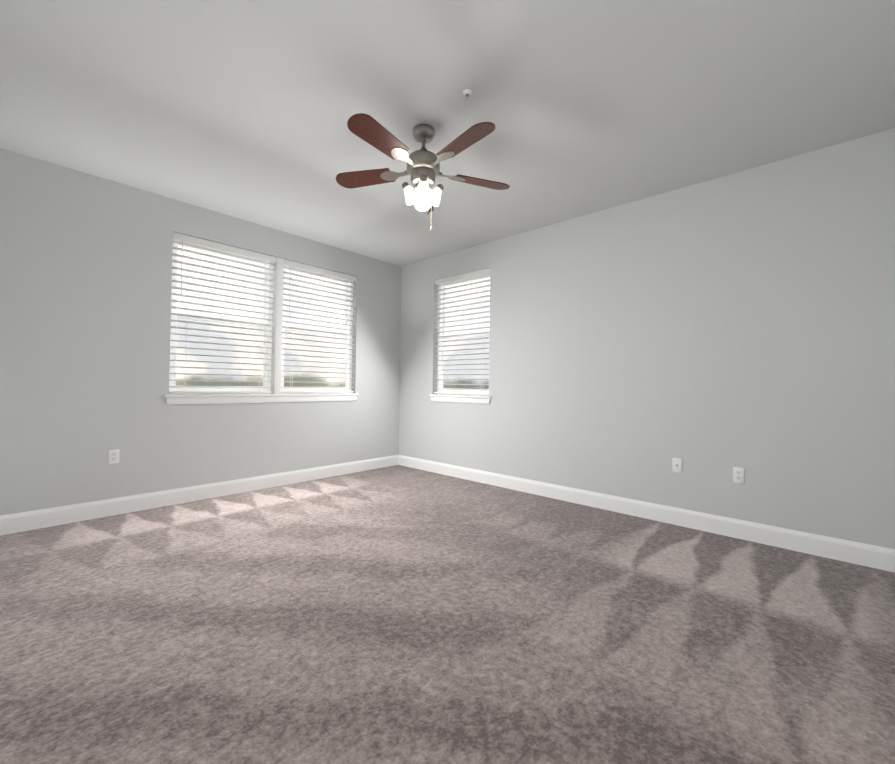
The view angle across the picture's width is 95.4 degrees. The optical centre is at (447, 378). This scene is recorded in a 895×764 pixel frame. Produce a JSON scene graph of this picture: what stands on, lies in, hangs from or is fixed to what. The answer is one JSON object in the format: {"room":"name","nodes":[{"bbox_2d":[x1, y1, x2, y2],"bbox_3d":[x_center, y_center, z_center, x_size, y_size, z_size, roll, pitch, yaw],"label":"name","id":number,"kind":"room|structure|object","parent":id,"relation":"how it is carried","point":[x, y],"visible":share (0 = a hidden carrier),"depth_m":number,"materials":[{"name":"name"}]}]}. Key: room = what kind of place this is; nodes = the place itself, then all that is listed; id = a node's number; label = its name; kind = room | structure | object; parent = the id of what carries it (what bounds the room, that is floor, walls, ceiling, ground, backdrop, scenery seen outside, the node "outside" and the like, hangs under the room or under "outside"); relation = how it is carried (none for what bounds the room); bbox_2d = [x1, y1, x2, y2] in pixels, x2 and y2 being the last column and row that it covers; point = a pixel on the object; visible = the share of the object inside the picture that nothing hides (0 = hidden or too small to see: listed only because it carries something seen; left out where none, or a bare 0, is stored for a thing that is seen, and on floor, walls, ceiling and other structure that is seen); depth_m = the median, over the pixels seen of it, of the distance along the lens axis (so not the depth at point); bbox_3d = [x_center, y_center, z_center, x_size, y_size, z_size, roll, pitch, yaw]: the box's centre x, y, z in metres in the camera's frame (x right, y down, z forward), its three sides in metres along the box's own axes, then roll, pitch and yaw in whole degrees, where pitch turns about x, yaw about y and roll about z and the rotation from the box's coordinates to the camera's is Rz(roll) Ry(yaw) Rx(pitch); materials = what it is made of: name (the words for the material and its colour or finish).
{"room":"empty bedroom","nodes":[
{"label":"empty bedroom","id":0,"kind":"room"},
{"bbox_2d":[0,148,400,515],"bbox_3d":[-2.061,-0.230,4.201,0.150,2.740,4.300,0,-1,42],"label":"wall","id":1,"kind":"structure","parent":0,"point":[85,288],"depth_m":3.39,"materials":[{"name":"grey paint"}]},
{"bbox_2d":[108,449,119,463],"bbox_3d":[-2.738,0.638,3.342,0.008,0.115,0.070,0,-1,42],"label":"electrical outlet","id":2,"kind":"object","parent":1,"relation":"attached to","point":[113,457],"visible":1,"depth_m":3.34,"materials":[{"name":"white plastic"}]},
{"bbox_2d":[0,455,398,535],"bbox_3d":[-2.019,1.071,4.126,0.014,0.137,4.000,0,-1,42],"label":"baseboard","id":3,"kind":"structure","parent":1,"relation":"attached to","point":[31,520],"depth_m":3.61,"materials":[{"name":"white paint"}]},
{"bbox_2d":[164,232,358,404],"bbox_3d":[-1.853,-0.526,4.409,0.187,1.555,2.045,0,-1,42],"label":"double window","id":4,"kind":"structure","parent":1,"relation":"in","point":[272,389],"depth_m":4.29,"materials":[{"name":"white plastic"}]},
{"bbox_2d":[0,465,894,763],"bbox_3d":[-0.197,1.190,2.461,5.250,0.100,4.300,0,-1,42],"label":"floor","id":5,"kind":"structure","parent":0,"point":[396,615],"depth_m":1.78,"materials":[{"name":"carpet"}]},
{"bbox_2d":[0,0,894,266],"bbox_3d":[-0.157,-1.649,2.504,5.250,0.100,4.300,0,-1,42],"label":"ceiling","id":6,"kind":"structure","parent":0,"point":[246,110],"depth_m":2.31,"materials":[{"name":"paint"}]},
{"bbox_2d":[336,113,509,231],"bbox_3d":[-0.156,-1.284,2.578,1.173,0.628,1.173,0,-1,42],"label":"ceiling fan","id":7,"kind":"object","parent":6,"relation":"hanging from","point":[423,168],"visible":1,"depth_m":2.54,"materials":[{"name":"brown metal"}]},
{"bbox_2d":[463,89,471,96],"bbox_3d":[0.111,-1.589,2.271,0.054,0.019,0.054,0,-1,42],"label":"sprinkler head","id":8,"kind":"object","parent":6,"relation":"attached to","point":[467,92],"visible":0.98,"depth_m":2.26},
{"bbox_2d":[398,128,894,548],"bbox_3d":[1.276,-0.187,3.965,5.100,2.740,0.150,0,-1,42],"label":"wall","id":9,"kind":"structure","parent":0,"point":[712,333],"depth_m":3.19,"materials":[{"name":"grey paint"}]},
{"bbox_2d":[429,268,490,403],"bbox_3d":[0.189,-0.490,4.947,0.960,1.555,0.187,0,-1,42],"label":"window","id":10,"kind":"structure","parent":9,"relation":"in","point":[463,395],"depth_m":4.95,"materials":[{"name":"white plastic"}]},
{"bbox_2d":[398,455,894,572],"bbox_3d":[1.153,1.113,3.931,4.936,0.137,0.014,0,-1,42],"label":"baseboard","id":11,"kind":"structure","parent":9,"relation":"attached to","point":[873,556],"depth_m":3.21,"materials":[{"name":"white paint"}]},
{"bbox_2d":[672,458,681,472],"bbox_3d":[1.858,0.702,3.297,0.070,0.115,0.016,0,-1,42],"label":"outlet","id":12,"kind":"object","parent":9,"relation":"attached to","point":[677,465],"visible":1,"depth_m":3.30,"materials":[{"name":"white plastic"}]},
{"bbox_2d":[733,467,744,483],"bbox_3d":[2.164,0.717,3.024,0.070,0.115,0.008,0,-1,42],"label":"duplex electrical outlet","id":13,"kind":"object","parent":9,"relation":"attached to","point":[738,475],"visible":1,"depth_m":3.02,"materials":[{"name":"white plastic"}]}
]}

